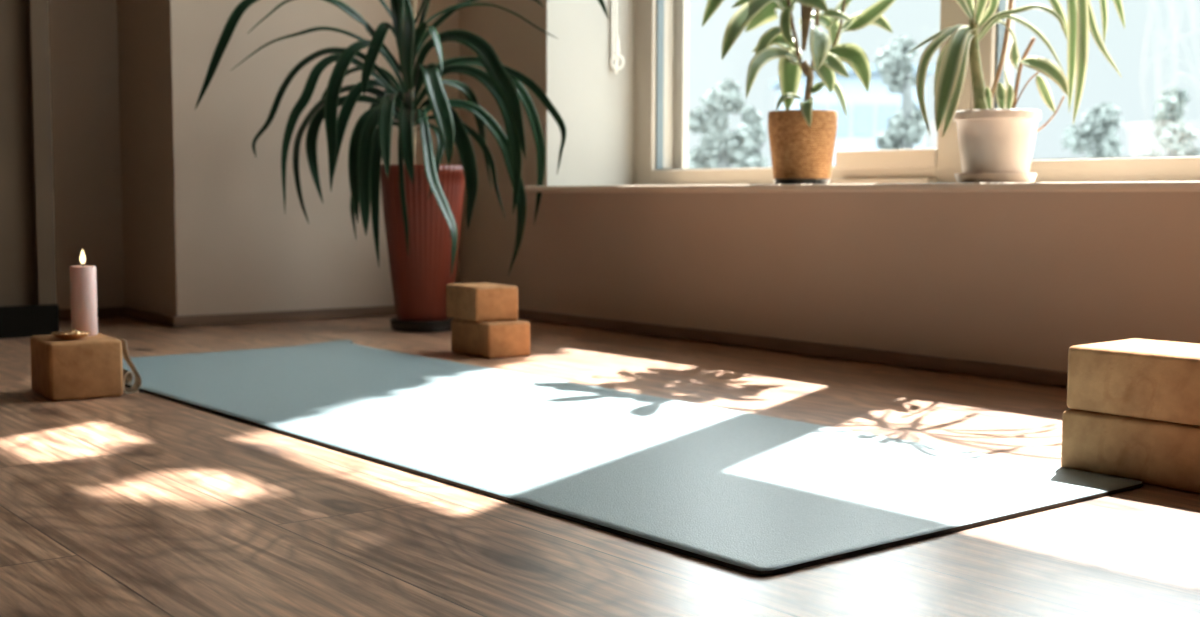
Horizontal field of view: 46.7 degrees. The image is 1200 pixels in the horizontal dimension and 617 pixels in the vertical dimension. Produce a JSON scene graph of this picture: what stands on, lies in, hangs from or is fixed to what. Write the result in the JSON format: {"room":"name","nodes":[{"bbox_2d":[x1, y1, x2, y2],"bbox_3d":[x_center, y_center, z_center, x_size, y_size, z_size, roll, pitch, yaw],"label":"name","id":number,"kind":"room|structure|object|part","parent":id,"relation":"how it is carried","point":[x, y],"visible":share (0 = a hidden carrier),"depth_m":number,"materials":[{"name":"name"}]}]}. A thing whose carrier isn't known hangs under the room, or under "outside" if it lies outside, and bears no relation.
{"room":"exercise studio","nodes":[
{"label":"exercise studio","id":0,"kind":"room"},
{"bbox_2d":[49,0,459,326],"bbox_3d":[-2.650,-1.563,2.383,5.270,3.600,0.595,-3,6,-38],"label":"wall","id":1,"kind":"structure","parent":0,"point":[175,211],"depth_m":3.55,"materials":[{"name":"paint"}]},
{"bbox_2d":[0,0,56,306],"bbox_3d":[-3.010,-1.589,1.942,4.165,3.480,0.405,-3,6,-38],"label":"trim","id":2,"kind":"structure","parent":1,"relation":"attached to","point":[27,215],"depth_m":3.14,"materials":[{"name":"brown wood"}]},
{"bbox_2d":[0,304,395,338],"bbox_3d":[-2.580,0.084,2.406,5.256,0.072,0.418,-3,6,-38],"label":"baseboard","id":3,"kind":"structure","parent":1,"relation":"attached to","point":[148,316],"depth_m":3.45,"materials":[{"name":"brown wood"}]},
{"bbox_2d":[380,164,464,320],"bbox_3d":[-0.426,-0.152,3.345,0.210,0.383,0.210,-3,6,-38],"label":"planter","id":4,"kind":"object","parent":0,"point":[420,277],"depth_m":3.28,"materials":[{"name":"red ceramic"}]},
{"bbox_2d":[0,315,1199,616],"bbox_3d":[-0.899,0.356,0.282,5.290,0.120,6.300,-3,6,-38],"label":"floor","id":5,"kind":"structure","parent":0,"point":[137,504],"depth_m":1.37,"materials":[{"name":"brown wood"}]},
{"bbox_2d":[30,333,122,400],"bbox_3d":[-0.847,0.093,2.248,0.112,0.092,0.148,-3,5,-33],"label":"block","id":6,"kind":"object","parent":5,"relation":"on","point":[88,367],"visible":0.94,"depth_m":2.19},
{"bbox_2d":[50,328,91,339],"bbox_3d":[-0.844,0.041,2.219,0.062,0.017,0.062,-3,6,-38],"label":"dish","id":7,"kind":"object","parent":6,"relation":"on","point":[73,334],"visible":1,"depth_m":2.21,"materials":[{"name":"brown metal"}]},
{"bbox_2d":[70,249,97,335],"bbox_3d":[-0.846,-0.027,2.276,0.041,0.142,0.041,-3,6,-38],"label":"pillar candle","id":8,"kind":"object","parent":6,"relation":"on","point":[83,283],"visible":0.85,"depth_m":2.26,"materials":[{"name":"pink wax"}]},
{"bbox_2d":[116,337,141,393],"bbox_3d":[-0.768,0.091,2.266,0.030,0.090,0.038,-3,5,-33],"label":"strap","id":9,"kind":"object","parent":5,"relation":"on","point":[127,375],"visible":0.83,"depth_m":2.26,"materials":[{"name":"fabric"}]},
{"bbox_2d":[195,0,608,331],"bbox_3d":[-0.490,-0.524,3.265,0.890,1.161,0.601,-1,5,-16],"label":"potted plant","id":10,"kind":"object","parent":5,"relation":"on","point":[422,203],"visible":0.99,"depth_m":3.24,"materials":[{"name":"green plant"}]},
{"bbox_3d":[-0.455,-0.617,3.328,0.033,0.580,0.069,0,5,3],"label":"stem","id":11,"kind":"part","parent":10,"relation":"part of","materials":[{"name":"green plant"}]},
{"bbox_2d":[451,319,529,358],"bbox_3d":[-0.224,0.058,2.834,0.102,0.070,0.148,-3,6,-37],"label":"block","id":12,"kind":"object","parent":5,"relation":"on","point":[495,339],"visible":0.88,"depth_m":2.78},
{"bbox_2d":[446,283,517,321],"bbox_3d":[-0.242,-0.013,2.848,0.098,0.070,0.140,-3,5,-32],"label":"block","id":13,"kind":"object","parent":12,"relation":"on","point":[475,302],"visible":1,"depth_m":2.80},
{"bbox_2d":[122,340,1142,575],"bbox_3d":[-0.204,0.147,2.094,0.624,0.010,1.868,-3,6,-39],"label":"yoga mat","id":14,"kind":"object","parent":5,"relation":"on","point":[748,493],"visible":0.98,"depth_m":1.71,"materials":[{"name":"rubber"}]},
{"bbox_2d":[1061,409,1199,492],"bbox_3d":[0.673,0.159,1.599,0.150,0.072,0.230,-4,6,-40],"label":"block","id":15,"kind":"object","parent":5,"relation":"on","point":[1151,452],"visible":0.7,"depth_m":1.57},
{"bbox_2d":[1067,338,1199,425],"bbox_3d":[0.679,0.085,1.595,0.150,0.076,0.230,-4,6,-40],"label":"block","id":16,"kind":"object","parent":15,"relation":"on","point":[1158,380],"visible":1,"depth_m":1.57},
{"bbox_2d":[768,110,837,178],"bbox_3d":[0.424,-0.339,2.912,0.146,0.145,0.146,-3,6,-38],"label":"pot","id":17,"kind":"object","parent":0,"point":[802,142],"depth_m":2.86,"materials":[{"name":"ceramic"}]},
{"bbox_2d":[459,0,1199,371],"bbox_3d":[1.375,-1.504,1.804,0.582,3.600,6.450,-3,6,-38],"label":"wall","id":18,"kind":"structure","parent":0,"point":[1023,279],"depth_m":2.86,"materials":[{"name":"paint"}]},
{"bbox_2d":[610,0,623,73],"bbox_3d":[0.049,-1.815,3.538,0.037,2.409,0.006,0,5,0],"label":"blind cord","id":19,"kind":"object","parent":18,"relation":"hanging from","point":[617,53],"visible":1,"depth_m":3.63,"materials":[{"name":"white plastic"}]},
{"bbox_3d":[0.044,-1.815,3.538,0.022,2.409,0.006,0,5,0],"label":"pull cord","id":20,"kind":"part","parent":19,"relation":"part of","materials":[{"name":"white plastic"}]},
{"bbox_2d":[518,309,1067,386],"bbox_3d":[1.352,0.180,1.642,0.014,0.026,5.705,-3,6,-38],"label":"baseboard","id":21,"kind":"structure","parent":18,"relation":"attached to","point":[941,364],"depth_m":2.80,"materials":[{"name":"brown wood"}]},
{"bbox_2d":[702,0,894,183],"bbox_3d":[0.449,-0.728,2.847,0.443,0.945,0.385,3,6,35],"label":"rubber plant","id":22,"kind":"object","parent":18,"relation":"on","point":[802,141],"visible":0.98,"depth_m":2.86,"materials":[{"name":"green plant"}]},
{"bbox_2d":[634,0,971,184],"bbox_3d":[0.444,-1.477,3.203,0.105,2.383,1.092,-3,6,-38],"label":"window","id":23,"kind":"structure","parent":18,"relation":"attached to","point":[654,19],"depth_m":3.57,"materials":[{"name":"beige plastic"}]},
{"bbox_3d":[0.633,-0.326,3.036,0.040,0.040,0.282,-3,6,-38],"label":"rail","id":24,"kind":"part","parent":23,"relation":"part of","materials":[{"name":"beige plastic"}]},
{"bbox_2d":[906,0,1124,182],"bbox_3d":[0.751,-0.603,2.427,0.357,0.767,0.569,-3,6,-38],"label":"potted plant","id":25,"kind":"object","parent":18,"relation":"on","point":[996,145],"visible":0.99,"depth_m":2.46,"materials":[{"name":"green plant"}]},
{"bbox_2d":[971,0,1199,181],"bbox_3d":[1.030,-1.417,2.475,0.075,2.383,0.780,-3,6,-38],"label":"window","id":26,"kind":"structure","parent":18,"relation":"attached to","point":[1179,167],"depth_m":2.65,"materials":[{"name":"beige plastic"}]},
{"bbox_2d":[953,109,1040,172],"bbox_3d":[0.716,-0.295,2.512,0.152,0.122,0.152,-3,6,-38],"label":"pot","id":27,"kind":"object","parent":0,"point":[990,140],"depth_m":2.46,"materials":[{"name":"beige ceramic"}]},
{"label":"outside","id":28,"kind":"structure","parent":0,"visible":0},
{"bbox_3d":[30.447,-1.386,36.287,87.400,0.200,100.000,-3,6,-38],"label":"ground","id":29,"kind":"structure","parent":28,"visible":0},
{"bbox_2d":[688,78,753,167],"bbox_3d":[1.441,-1.416,16.941,0.981,2.796,0.727,2,5,21],"label":"bare tree","id":30,"kind":"object","parent":29,"relation":"on","point":[719,147],"visible":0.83,"depth_m":16.74,"materials":[{"name":"white plant"}]},
{"bbox_2d":[732,105,767,166],"bbox_3d":[2.299,-1.704,20.986,0.642,2.732,0.959,-3,6,-38],"label":"bare tree","id":31,"kind":"object","parent":29,"relation":"on","point":[752,123],"visible":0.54,"depth_m":20.75,"materials":[{"name":"white plant"}]},
{"bbox_2d":[770,64,935,164],"bbox_3d":[7.923,-4.904,44.829,4.148,5.305,6.500,0,5,0],"label":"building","id":32,"kind":"structure","parent":29,"relation":"on","point":[868,112],"depth_m":41.76,"materials":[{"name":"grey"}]},
{"bbox_2d":[873,35,927,149],"bbox_3d":[4.073,-1.947,19.033,0.897,3.531,0.996,2,5,21],"label":"bare tree","id":33,"kind":"object","parent":29,"relation":"on","point":[906,129],"visible":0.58,"depth_m":18.74,"materials":[{"name":"white plant"}]},
{"bbox_2d":[1060,102,1124,157],"bbox_3d":[8.614,-2.057,23.970,1.384,2.997,1.081,1,5,9],"label":"bare tree","id":34,"kind":"object","parent":29,"relation":"on","point":[1099,128],"visible":0.41,"depth_m":23.78,"materials":[{"name":"white plant"}]},
{"bbox_2d":[1136,87,1199,155],"bbox_3d":[7.340,-1.466,18.005,0.818,2.762,1.075,-3,6,-38],"label":"bare tree","id":35,"kind":"object","parent":29,"relation":"on","point":[1174,135],"visible":0.33,"depth_m":17.68,"materials":[{"name":"white plant"}]}
]}

